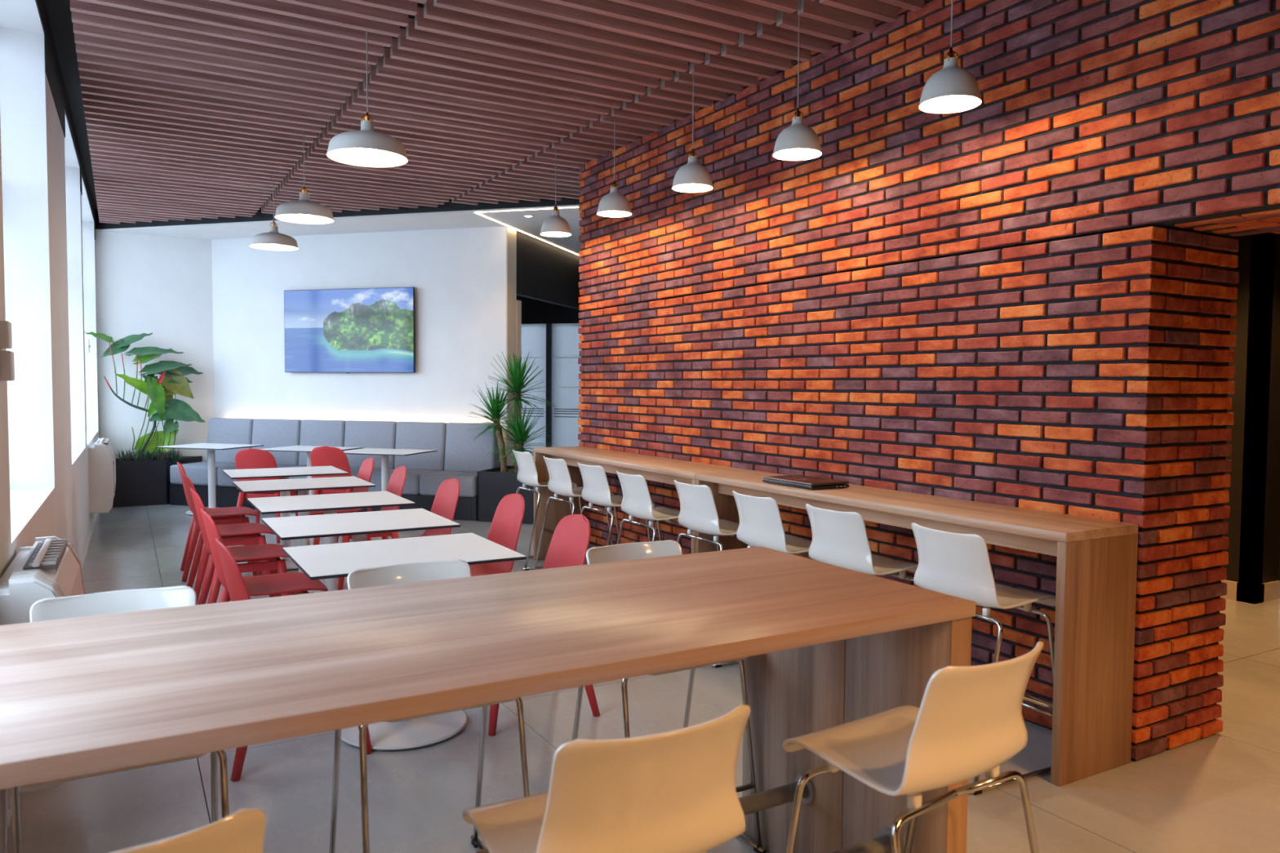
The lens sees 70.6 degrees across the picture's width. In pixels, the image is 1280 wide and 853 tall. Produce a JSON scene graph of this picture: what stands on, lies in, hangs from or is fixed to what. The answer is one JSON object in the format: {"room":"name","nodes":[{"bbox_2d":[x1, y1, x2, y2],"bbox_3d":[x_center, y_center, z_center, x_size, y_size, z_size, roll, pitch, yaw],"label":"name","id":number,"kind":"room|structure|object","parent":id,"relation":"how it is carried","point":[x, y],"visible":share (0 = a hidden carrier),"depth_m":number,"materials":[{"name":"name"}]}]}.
{"room":"cafeteria","nodes":[
{"label":"cafeteria","id":0,"kind":"room"},
{"bbox_2d":[0,0,98,826],"bbox_3d":[-2.581,-0.474,3.403,0.413,3.500,16.900,-1,3,-29],"label":"wall","id":1,"kind":"structure","parent":0,"point":[48,295],"depth_m":4.87,"materials":[{"name":"white paint"}]},
{"bbox_2d":[0,320,14,380],"bbox_3d":[-2.140,-0.255,3.052,0.035,0.200,0.100,-1,3,-30],"label":"wall control box","id":2,"kind":"object","parent":1,"relation":"attached to","point":[6,357],"visible":1,"depth_m":3.01,"materials":[{"name":"white plastic"}]},
{"bbox_2d":[9,487,54,544],"bbox_3d":[-2.869,-0.833,3.935,0.360,2.435,1.960,-1,3,-29],"label":"window","id":3,"kind":"structure","parent":1,"relation":"in","point":[24,503],"depth_m":4.24,"materials":[{"name":"white glass"}]},
{"bbox_2d":[0,536,85,809],"bbox_3d":[-2.005,0.773,3.047,0.204,0.710,0.850,-1,3,-29],"label":"coil","id":4,"kind":"object","parent":1,"relation":"attached to","point":[49,568],"visible":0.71,"depth_m":2.84,"materials":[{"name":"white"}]},
{"bbox_2d":[22,538,67,574],"bbox_3d":[-2.020,0.445,3.079,0.096,0.042,0.511,-1,3,-30],"label":"grille","id":5,"kind":"object","parent":4,"relation":"attached to","point":[51,555],"depth_m":3.03,"materials":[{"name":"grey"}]},
{"bbox_2d":[71,447,85,465],"bbox_3d":[-4.554,-0.983,6.959,0.360,2.435,1.950,-1,3,-29],"label":"window","id":6,"kind":"structure","parent":1,"relation":"in","point":[76,451],"depth_m":7.36,"materials":[{"name":"white glass"}]},
{"bbox_2d":[86,431,97,445],"bbox_3d":[-5.826,-1.097,9.241,0.360,2.435,2.800,-1,3,-29],"label":"window","id":7,"kind":"structure","parent":1,"relation":"in","point":[90,434],"depth_m":9.70,"materials":[{"name":"white glass"}]},
{"bbox_2d":[88,437,115,519],"bbox_3d":[-5.252,0.485,8.838,0.204,0.710,1.000,-1,3,-29],"label":"radiator","id":8,"kind":"object","parent":1,"relation":"attached to","point":[101,455],"visible":0.99,"depth_m":8.40,"materials":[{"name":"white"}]},
{"bbox_2d":[97,438,109,446],"bbox_3d":[-5.267,0.157,8.870,0.098,0.042,0.661,-1,3,-30],"label":"grille","id":9,"kind":"object","parent":8,"relation":"attached to","point":[104,441],"depth_m":8.75,"materials":[{"name":"white plastic"}]},
{"bbox_2d":[94,217,214,462],"bbox_3d":[-6.047,-0.826,10.984,1.700,3.460,0.120,-1,3,-30],"label":"wall","id":10,"kind":"structure","parent":0,"point":[162,286],"depth_m":10.96,"materials":[{"name":"white paint"}]},
{"bbox_2d":[99,204,582,253],"bbox_3d":[-2.587,-2.376,11.870,7.200,0.078,4.430,1,3,16],"label":"ceiling","id":11,"kind":"structure","parent":0,"point":[457,219],"depth_m":10.18,"materials":[{"name":"white paint"}]},
{"bbox_2d":[474,205,578,213],"bbox_3d":[-0.696,-2.194,9.040,2.100,0.012,0.027,1,3,16],"label":"recessed light","id":12,"kind":"object","parent":11,"relation":"in","point":[574,206],"visible":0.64,"depth_m":9.16,"materials":[{"name":"beige"}]},
{"bbox_2d":[475,212,578,255],"bbox_3d":[-1.203,-2.289,11.054,0.029,0.014,3.580,1,3,16],"label":"recessed light","id":13,"kind":"object","parent":11,"relation":"in","point":[477,212],"visible":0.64,"depth_m":10.51,"materials":[{"name":"beige"}]},
{"bbox_2d":[523,214,533,217],"bbox_3d":[-1.173,-2.215,9.512,0.110,0.008,0.110,-1,3,-30],"label":"recessed light","id":14,"kind":"object","parent":11,"relation":"in","point":[524,215],"visible":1,"depth_m":9.51,"materials":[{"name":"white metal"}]},
{"bbox_2d":[211,226,506,466],"bbox_3d":[-3.483,-0.691,10.921,4.165,3.230,0.250,1,3,16],"label":"wall","id":15,"kind":"structure","parent":0,"point":[457,276],"depth_m":10.67,"materials":[{"name":"white paint"}]},
{"bbox_2d":[284,287,415,373],"bbox_3d":[-3.446,-1.128,10.716,1.756,0.998,0.083,1,3,16],"label":"wall screen","id":16,"kind":"object","parent":15,"relation":"attached to","point":[356,330],"visible":1,"depth_m":10.67,"materials":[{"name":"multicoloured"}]},
{"bbox_2d":[44,0,924,223],"bbox_3d":[0.921,-2.275,6.360,10.400,0.328,18.700,-1,3,-30],"label":"ceiling","id":17,"kind":"structure","parent":0,"point":[180,109],"depth_m":5.54,"materials":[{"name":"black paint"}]},
{"bbox_2d":[248,175,298,250],"bbox_3d":[-3.262,-2.023,8.045,0.410,0.850,0.410,-1,3,-30],"label":"pendant lamp","id":18,"kind":"object","parent":17,"relation":"hanging from","point":[273,240],"visible":0.99,"depth_m":7.98,"materials":[{"name":"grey metal"}]},
{"bbox_2d":[274,130,334,224],"bbox_3d":[-2.440,-1.935,6.564,0.410,0.850,0.410,-1,3,-30],"label":"pendant lamp","id":19,"kind":"object","parent":17,"relation":"hanging from","point":[303,211],"visible":0.99,"depth_m":6.53,"materials":[{"name":"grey metal"}]},
{"bbox_2d":[94,197,582,229],"bbox_3d":[-3.154,-2.370,9.710,7.700,0.220,0.033,1,3,16],"label":"trim","id":20,"kind":"structure","parent":17,"relation":"attached to","point":[447,206],"depth_m":9.61,"materials":[{"name":"black paint"}]},
{"bbox_2d":[326,31,408,167],"bbox_3d":[-1.420,-1.827,4.703,0.410,0.850,0.410,-1,3,-30],"label":"pendant lamp","id":21,"kind":"object","parent":17,"relation":"hanging from","point":[366,147],"visible":1,"depth_m":4.69,"materials":[{"name":"grey metal"}]},
{"bbox_2d":[540,148,571,236],"bbox_3d":[-0.656,-1.927,7.052,0.244,0.850,0.244,-1,3,-30],"label":"pendant lamp","id":22,"kind":"object","parent":17,"relation":"hanging from","point":[555,225],"visible":1,"depth_m":7.01,"materials":[{"name":"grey metal"}]},
{"bbox_2d":[596,116,631,217],"bbox_3d":[-0.175,-1.895,6.234,0.244,0.850,0.244,-1,3,-30],"label":"pendant lamp","id":23,"kind":"object","parent":17,"relation":"hanging from","point":[614,204],"visible":1,"depth_m":6.19,"materials":[{"name":"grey metal"}]},
{"bbox_2d":[671,73,713,192],"bbox_3d":[0.312,-1.829,5.305,0.244,0.850,0.244,-1,3,-30],"label":"pendant lamp","id":24,"kind":"object","parent":17,"relation":"hanging from","point":[691,177],"visible":1,"depth_m":5.26,"materials":[{"name":"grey metal"}]},
{"bbox_2d":[772,15,822,160],"bbox_3d":[0.788,-1.783,4.496,0.244,0.850,0.244,-1,3,-30],"label":"pendant lamp","id":25,"kind":"object","parent":17,"relation":"hanging from","point":[798,141],"visible":1,"depth_m":4.46,"materials":[{"name":"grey metal"}]},
{"bbox_2d":[918,0,982,113],"bbox_3d":[1.266,-1.737,3.664,0.244,0.850,0.244,-1,3,-30],"label":"pendant lamp","id":26,"kind":"object","parent":17,"relation":"hanging from","point":[953,88],"visible":1,"depth_m":3.64,"materials":[{"name":"grey metal"}]},
{"bbox_2d":[516,230,582,309],"bbox_3d":[-1.034,-1.974,11.970,0.085,0.730,3.215,1,3,16],"label":"wall","id":27,"kind":"structure","parent":0,"point":[546,272],"depth_m":11.34,"materials":[{"name":"black paint"}]},
{"bbox_2d":[506,226,521,466],"bbox_3d":[-1.460,-0.653,10.402,0.040,3.230,0.372,1,3,16],"label":"trim","id":28,"kind":"structure","parent":27,"relation":"attached to","point":[513,306],"depth_m":10.32,"materials":[{"name":"beige paint"}]},
{"bbox_2d":[516,295,585,324],"bbox_3d":[-0.988,-2.030,12.754,6.000,1.150,0.120,1,3,16],"label":"wall","id":29,"kind":"structure","parent":0,"point":[533,311],"depth_m":12.81,"materials":[{"name":"black paint"}]},
{"bbox_2d":[521,323,581,458],"bbox_3d":[-1.361,-0.307,12.905,5.135,2.310,0.120,1,3,16],"label":"window","id":30,"kind":"structure","parent":29,"relation":"in","point":[554,347],"depth_m":12.83,"materials":[{"name":"grey glass"}]},
{"bbox_2d":[8,504,1279,852],"bbox_3d":[0.649,1.196,6.954,10.400,0.120,19.700,-1,3,-30],"label":"floor","id":31,"kind":"structure","parent":0,"point":[1218,793],"depth_m":3.32,"materials":[{"name":"grey tile"}]},
{"bbox_2d":[4,585,229,852],"bbox_3d":[-1.235,0.885,2.145,0.462,0.919,0.520,-1,3,-30],"label":"bar stool","id":32,"kind":"object","parent":31,"relation":"on","point":[153,598],"visible":0.22,"depth_m":2.26,"materials":[{"name":"white plastic"}]},
{"bbox_2d":[111,456,202,507],"bbox_3d":[-5.826,0.650,10.815,1.096,0.530,0.480,-1,3,-30],"label":"planter box","id":33,"kind":"object","parent":31,"relation":"on","point":[138,482],"visible":0.41,"depth_m":10.56,"materials":[{"name":"plastic"}]},
{"bbox_2d":[84,331,204,456],"bbox_3d":[-5.845,-0.343,10.708,1.236,1.542,0.378,-1,3,-30],"label":"leafy plant","id":34,"kind":"object","parent":33,"relation":"in","point":[172,380],"visible":0.97,"depth_m":10.74,"materials":[{"name":"green plant"}]},
{"bbox_2d":[115,447,183,462],"bbox_3d":[-5.826,0.325,10.750,0.900,0.205,0.546,-1,3,-30],"label":"foliage","id":35,"kind":"object","parent":33,"relation":"on","point":[172,455],"visible":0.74,"depth_m":10.66,"materials":[{"name":"green plant"}]},
{"bbox_2d":[111,808,266,852],"bbox_3d":[-0.722,0.930,1.231,0.462,0.919,0.520,-1,3,-30],"label":"bar stool","id":36,"kind":"object","parent":31,"relation":"on","point":[242,831],"visible":1,"depth_m":1.11,"materials":[{"name":"white plastic"}]},
{"bbox_2d":[156,443,263,515],"bbox_3d":[-4.740,0.586,10.004,0.842,0.747,0.662,1,3,16],"label":"cafe table","id":37,"kind":"object","parent":31,"relation":"on","point":[211,447],"visible":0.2,"depth_m":9.97,"materials":[{"name":"white metal"}]},
{"bbox_2d":[177,462,258,582],"bbox_3d":[-3.200,0.688,6.854,0.542,0.861,0.475,-1,3,-28],"label":"chair","id":38,"kind":"object","parent":31,"relation":"on","point":[228,515],"visible":0.69,"depth_m":6.76,"materials":[{"name":"plastic"}]},
{"bbox_2d":[182,473,275,604],"bbox_3d":[-2.743,0.729,6.033,0.542,0.861,0.475,-1,3,-31],"label":"chair","id":39,"kind":"object","parent":31,"relation":"on","point":[250,534],"visible":0.65,"depth_m":5.96,"materials":[{"name":"plastic"}]},
{"bbox_2d":[190,488,290,604],"bbox_3d":[-2.291,0.769,5.221,0.542,0.861,0.474,-1,3,-30],"label":"chair","id":40,"kind":"object","parent":31,"relation":"on","point":[272,553],"visible":0.59,"depth_m":5.15,"materials":[{"name":"plastic"}]},
{"bbox_2d":[200,508,328,602],"bbox_3d":[-1.833,0.810,4.401,0.542,0.861,0.474,-1,3,-32],"label":"chair","id":41,"kind":"object","parent":31,"relation":"on","point":[294,583],"visible":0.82,"depth_m":4.39,"materials":[{"name":"plastic"}]},
{"bbox_2d":[235,448,297,543],"bbox_3d":[-3.468,0.615,8.401,0.475,0.861,0.542,1,3,4],"label":"chair","id":42,"kind":"object","parent":31,"relation":"on","point":[246,459],"visible":0.35,"depth_m":8.16,"materials":[{"name":"plastic"}]},
{"bbox_2d":[222,466,348,569],"bbox_3d":[-2.821,0.728,7.189,0.842,0.747,0.662,-1,3,-30],"label":"cafe table","id":43,"kind":"object","parent":31,"relation":"on","point":[282,473],"visible":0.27,"depth_m":7.13,"materials":[{"name":"white laminate"}]},
{"bbox_2d":[215,537,372,781],"bbox_3d":[-1.381,0.851,3.589,0.542,0.861,0.475,-1,3,-31],"label":"chair","id":44,"kind":"object","parent":31,"relation":"on","point":[237,591],"visible":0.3,"depth_m":3.33,"materials":[{"name":"plastic"}]},
{"bbox_2d":[232,475,375,595],"bbox_3d":[-2.362,0.770,6.349,0.842,0.747,0.662,-1,3,-30],"label":"cafe table","id":45,"kind":"object","parent":31,"relation":"on","point":[303,486],"visible":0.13,"depth_m":6.29,"materials":[{"name":"white laminate"}]},
{"bbox_2d":[260,445,362,516],"bbox_3d":[-3.538,0.607,9.714,0.842,0.747,0.662,1,3,16],"label":"cafe table","id":46,"kind":"object","parent":31,"relation":"on","point":[308,449],"visible":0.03,"depth_m":9.67,"materials":[{"name":"white metal"}]},
{"bbox_2d":[247,490,415,591],"bbox_3d":[-1.858,0.816,5.426,0.842,0.747,0.662,-1,3,-30],"label":"cafe table","id":47,"kind":"object","parent":31,"relation":"on","point":[329,504],"visible":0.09,"depth_m":5.38,"materials":[{"name":"white laminate"}]},
{"bbox_2d":[169,417,502,520],"bbox_3d":[-3.539,0.442,10.399,3.966,1.015,0.740,1,3,16],"label":"bench sofa","id":48,"kind":"object","parent":31,"relation":"on","point":[460,457],"visible":0.62,"depth_m":10.33,"materials":[{"name":"grey fabric"}]},
{"bbox_2d":[169,461,235,485],"bbox_3d":[-5.127,0.559,10.777,0.662,0.225,0.580,1,3,16],"label":"seat cushion","id":49,"kind":"object","parent":48,"relation":"on","point":[197,473],"depth_m":10.51,"materials":[{"name":"grey fabric"}]},
{"bbox_2d":[206,417,254,463],"bbox_3d":[-4.943,0.183,11.009,0.634,0.560,0.220,1,-3,16],"label":"cushion","id":50,"kind":"object","parent":48,"relation":"on","point":[220,430],"depth_m":10.90,"materials":[{"name":"grey fabric"}]},
{"bbox_2d":[217,465,288,486],"bbox_3d":[-4.483,0.572,10.592,0.662,0.225,0.580,1,3,16],"label":"seat cushion","id":51,"kind":"object","parent":48,"relation":"on","point":[223,480],"depth_m":10.38,"materials":[{"name":"grey fabric"}]},
{"bbox_2d":[251,418,302,466],"bbox_3d":[-4.313,0.196,10.828,0.662,0.560,0.220,1,-3,16],"label":"cushion","id":52,"kind":"object","parent":48,"relation":"on","point":[268,433],"depth_m":10.70,"materials":[{"name":"grey fabric"}]},
{"bbox_2d":[280,465,306,479],"bbox_3d":[-3.844,0.584,10.409,0.652,0.225,0.580,1,3,16],"label":"seat cushion","id":53,"kind":"object","parent":48,"relation":"on","point":[286,466],"depth_m":10.41,"materials":[{"name":"grey fabric"}]},
{"bbox_2d":[298,419,346,466],"bbox_3d":[-3.701,0.208,10.653,0.594,0.560,0.220,1,-3,16],"label":"cushion","id":54,"kind":"object","parent":48,"relation":"on","point":[320,433],"depth_m":10.56,"materials":[{"name":"grey fabric"}]},
{"bbox_2d":[350,467,381,476],"bbox_3d":[-3.219,0.597,10.230,0.632,0.225,0.580,1,3,16],"label":"seat cushion","id":55,"kind":"object","parent":48,"relation":"on","point":[354,471],"depth_m":10.10,"materials":[{"name":"grey fabric"}]},
{"bbox_2d":[344,420,397,469],"bbox_3d":[-3.091,0.220,10.478,0.661,0.560,0.220,1,-3,16],"label":"cushion","id":56,"kind":"object","parent":48,"relation":"on","point":[357,433],"depth_m":10.37,"materials":[{"name":"grey fabric"}]},
{"bbox_2d":[368,468,437,494],"bbox_3d":[-2.607,0.609,10.055,0.627,0.225,0.580,1,3,16],"label":"seat cushion","id":57,"kind":"object","parent":48,"relation":"on","point":[412,484],"depth_m":9.81,"materials":[{"name":"grey fabric"}]},
{"bbox_2d":[394,421,447,471],"bbox_3d":[-2.466,0.232,10.299,0.622,0.560,0.220,1,-3,16],"label":"cushion","id":58,"kind":"object","parent":48,"relation":"on","point":[407,435],"depth_m":10.18,"materials":[{"name":"grey fabric"}]},
{"bbox_2d":[419,470,477,497],"bbox_3d":[-1.980,0.621,9.875,0.662,0.225,0.580,1,3,16],"label":"seat cushion","id":59,"kind":"object","parent":48,"relation":"on","point":[429,482],"depth_m":9.64,"materials":[{"name":"grey fabric"}]},
{"bbox_2d":[444,422,502,471],"bbox_3d":[-1.867,0.244,10.127,0.609,0.560,0.220,1,-3,16],"label":"cushion","id":60,"kind":"object","parent":48,"relation":"on","point":[461,453],"depth_m":10.03,"materials":[{"name":"grey fabric"}]},
{"bbox_2d":[310,446,372,511],"bbox_3d":[-2.907,0.602,8.769,0.475,0.861,0.542,1,3,10],"label":"chair","id":61,"kind":"object","parent":31,"relation":"on","point":[335,457],"visible":0.42,"depth_m":8.53,"materials":[{"name":"plastic"}]},
{"bbox_2d":[309,457,373,545],"bbox_3d":[-2.369,0.683,7.099,0.542,0.861,0.474,-1,3,-30],"label":"chair","id":62,"kind":"object","parent":31,"relation":"on","point":[365,473],"visible":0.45,"depth_m":7.18,"materials":[{"name":"plastic"}]},
{"bbox_2d":[262,508,460,542],"bbox_3d":[-1.431,0.856,4.619,0.842,0.747,0.662,-1,3,-30],"label":"cafe table","id":63,"kind":"object","parent":31,"relation":"on","point":[357,525],"visible":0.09,"depth_m":4.53,"materials":[{"name":"white laminate"}]},
{"bbox_2d":[337,466,406,590],"bbox_3d":[-1.930,0.718,6.395,0.542,0.861,0.474,-1,3,-29],"label":"chair","id":64,"kind":"object","parent":31,"relation":"on","point":[397,481],"visible":0.33,"depth_m":6.47,"materials":[{"name":"plastic"}]},
{"bbox_2d":[342,448,437,491],"bbox_3d":[-2.646,0.628,9.384,0.842,0.747,0.662,1,3,16],"label":"cafe table","id":65,"kind":"object","parent":31,"relation":"on","point":[384,453],"visible":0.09,"depth_m":9.35,"materials":[{"name":"white laminate"}]},
{"bbox_2d":[282,533,526,751],"bbox_3d":[-0.997,0.897,3.793,0.842,0.747,0.662,-1,3,-30],"label":"cafe table","id":66,"kind":"object","parent":31,"relation":"on","point":[319,562],"visible":0.54,"depth_m":3.71,"materials":[{"name":"white laminate"}]},
{"bbox_2d":[377,478,459,540],"bbox_3d":[-1.389,0.760,5.554,0.542,0.861,0.475,-1,3,-31],"label":"chair","id":67,"kind":"object","parent":31,"relation":"on","point":[446,500],"visible":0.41,"depth_m":5.71,"materials":[{"name":"plastic"}]},
{"bbox_2d":[328,560,529,852],"bbox_3d":[-0.589,0.872,2.516,0.462,0.919,0.520,-1,3,-30],"label":"bar stool","id":68,"kind":"object","parent":31,"relation":"on","point":[406,573],"visible":0.27,"depth_m":2.59,"materials":[{"name":"white plastic"}]},
{"bbox_2d":[0,546,975,852],"bbox_3d":[-0.305,0.889,2.062,2.090,0.930,0.850,-1,3,-30],"label":"table","id":69,"kind":"object","parent":31,"relation":"on","point":[825,646],"visible":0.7,"depth_m":1.94,"materials":[{"name":"brown wood"}]},
{"bbox_2d":[469,493,524,576],"bbox_3d":[-0.893,0.799,4.790,0.542,0.861,0.475,-1,3,-30],"label":"chair","id":70,"kind":"object","parent":31,"relation":"on","point":[506,524],"visible":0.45,"depth_m":4.90,"materials":[{"name":"plastic"}]},
{"bbox_2d":[477,465,533,524],"bbox_3d":[-1.155,0.731,9.736,0.955,0.530,0.720,1,3,16],"label":"planter box","id":71,"kind":"object","parent":31,"relation":"on","point":[493,486],"visible":0.3,"depth_m":9.46,"materials":[{"name":"plastic"}]},
{"bbox_2d":[495,466,518,475],"bbox_3d":[-1.242,0.471,9.691,0.535,0.071,0.521,-1,3,-30],"label":"foliage","id":72,"kind":"object","parent":71,"relation":"on","point":[512,470],"visible":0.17,"depth_m":9.64,"materials":[{"name":"green plant"}]},
{"bbox_2d":[466,351,555,471],"bbox_3d":[-1.350,-0.146,9.693,1.080,1.332,0.894,3,4,44],"label":"yucca plant","id":73,"kind":"object","parent":71,"relation":"in","point":[517,378],"visible":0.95,"depth_m":9.66,"materials":[{"name":"green plant"}]},
{"bbox_2d":[488,514,599,736],"bbox_3d":[-0.504,0.836,4.022,0.542,0.861,0.475,-1,3,-28],"label":"chair","id":74,"kind":"object","parent":31,"relation":"on","point":[569,544],"visible":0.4,"depth_m":4.13,"materials":[{"name":"plastic"}]},
{"bbox_2d":[512,449,577,570],"bbox_3d":[-0.799,0.649,7.340,0.520,0.919,0.462,-1,3,-31],"label":"bar stool","id":75,"kind":"object","parent":31,"relation":"on","point":[527,474],"visible":0.58,"depth_m":7.15,"materials":[{"name":"white plastic"}]},
{"bbox_2d":[533,455,613,569],"bbox_3d":[-0.481,0.680,6.705,0.520,0.919,0.462,-1,3,-31],"label":"bar stool","id":76,"kind":"object","parent":31,"relation":"on","point":[560,482],"visible":0.6,"depth_m":6.58,"materials":[{"name":"white plastic"}]},
{"bbox_2d":[462,704,750,852],"bbox_3d":[-0.058,0.917,1.611,0.462,0.919,0.520,-1,3,-30],"label":"bar stool","id":77,"kind":"object","parent":31,"relation":"on","point":[673,791],"visible":1,"depth_m":1.44,"materials":[{"name":"white plastic"}]},
{"bbox_2d":[577,462,654,546],"bbox_3d":[-0.192,0.706,6.191,0.520,0.919,0.462,-1,3,-31],"label":"bar stool","id":78,"kind":"object","parent":31,"relation":"on","point":[596,489],"visible":0.66,"depth_m":6.04,"materials":[{"name":"white plastic"}]},
{"bbox_2d":[533,446,753,560],"bbox_3d":[-0.089,0.686,6.510,0.436,0.930,2.410,-1,3,-30],"label":"countertop","id":79,"kind":"structure","parent":31,"relation":"on","point":[664,470],"depth_m":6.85,"materials":[{"name":"brown wood"}]},
{"bbox_2d":[616,470,679,544],"bbox_3d":[0.088,0.735,5.593,0.520,0.919,0.462,-1,3,-28],"label":"bar stool","id":80,"kind":"object","parent":31,"relation":"on","point":[636,502],"visible":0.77,"depth_m":5.46,"materials":[{"name":"white plastic"}]},
{"bbox_2d":[572,539,766,852],"bbox_3d":[0.064,0.859,2.890,0.462,0.919,0.520,-1,3,-30],"label":"bar stool","id":81,"kind":"object","parent":31,"relation":"on","point":[637,550],"visible":0.23,"depth_m":2.92,"materials":[{"name":"white plastic"}]},
{"bbox_2d":[673,480,739,551],"bbox_3d":[0.429,0.761,5.070,0.520,0.919,0.462,-1,3,-30],"label":"bar stool","id":82,"kind":"object","parent":31,"relation":"on","point":[698,513],"visible":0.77,"depth_m":4.93,"materials":[{"name":"white plastic"}]},
{"bbox_2d":[711,490,811,667],"bbox_3d":[0.708,0.787,4.555,0.520,0.919,0.462,-1,3,-28],"label":"bar stool","id":83,"kind":"object","parent":31,"relation":"on","point":[761,525],"visible":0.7,"depth_m":4.42,"materials":[{"name":"white plastic"}]},
{"bbox_2d":[805,503,919,587],"bbox_3d":[0.992,0.811,4.072,0.520,0.919,0.462,-1,3,-30],"label":"bar stool","id":84,"kind":"object","parent":31,"relation":"on","point":[839,539],"visible":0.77,"depth_m":3.94,"materials":[{"name":"white plastic"}]},
{"bbox_2d":[782,641,1043,852],"bbox_3d":[0.605,0.904,1.980,0.462,0.919,0.520,-1,3,-34],"label":"bar stool","id":85,"kind":"object","parent":31,"relation":"on","point":[968,722],"visible":1,"depth_m":1.83,"materials":[{"name":"white plastic"}]},
{"bbox_2d":[694,470,1137,786],"bbox_3d":[1.114,0.790,4.415,0.436,0.930,2.415,-1,3,-30],"label":"countertop","id":86,"kind":"structure","parent":31,"relation":"on","point":[1091,706],"depth_m":3.42,"materials":[{"name":"brown wood"}]},
{"bbox_2d":[762,475,848,489],"bbox_3d":[0.864,0.292,4.734,0.251,0.034,0.401,-1,3,-30],"label":"laptop","id":87,"kind":"object","parent":86,"relation":"on","point":[810,482],"visible":1,"depth_m":4.64,"materials":[{"name":"black"}]},
{"bbox_2d":[695,470,1137,542],"bbox_3d":[1.117,0.344,4.395,0.436,0.036,2.415,-1,3,-30],"label":"countertop","id":88,"kind":"structure","parent":86,"relation":"on","point":[1055,526],"depth_m":3.86,"materials":[{"name":"brown wood"}]},
{"bbox_2d":[911,522,1055,795],"bbox_3d":[1.305,0.839,3.509,0.520,0.919,0.462,-1,3,-28],"label":"bar stool","id":89,"kind":"object","parent":31,"relation":"on","point":[957,565],"visible":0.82,"depth_m":3.38,"materials":[{"name":"white plastic"}]},
{"bbox_2d":[577,0,1279,761],"bbox_3d":[1.863,-0.528,4.131,0.615,3.600,8.551,-1,3,-30],"label":"wall","id":90,"kind":"structure","parent":0,"point":[1021,297],"depth_m":4.05,"materials":[{"name":"red brick"}]},
{"bbox_2d":[1221,231,1279,585],"bbox_3d":[5.388,-0.227,4.409,0.500,2.780,10.700,-1,3,-30],"label":"wall","id":91,"kind":"structure","parent":0,"point":[1253,535],"depth_m":6.12,"materials":[{"name":"black paint"}]},
{"bbox_2d":[1220,579,1279,604],"bbox_3d":[5.370,1.219,4.471,0.520,0.125,10.700,-1,3,-30],"label":"baseboard","id":92,"kind":"structure","parent":91,"relation":"attached to","point":[1236,591],"depth_m":6.17,"materials":[{"name":"beige paint"}]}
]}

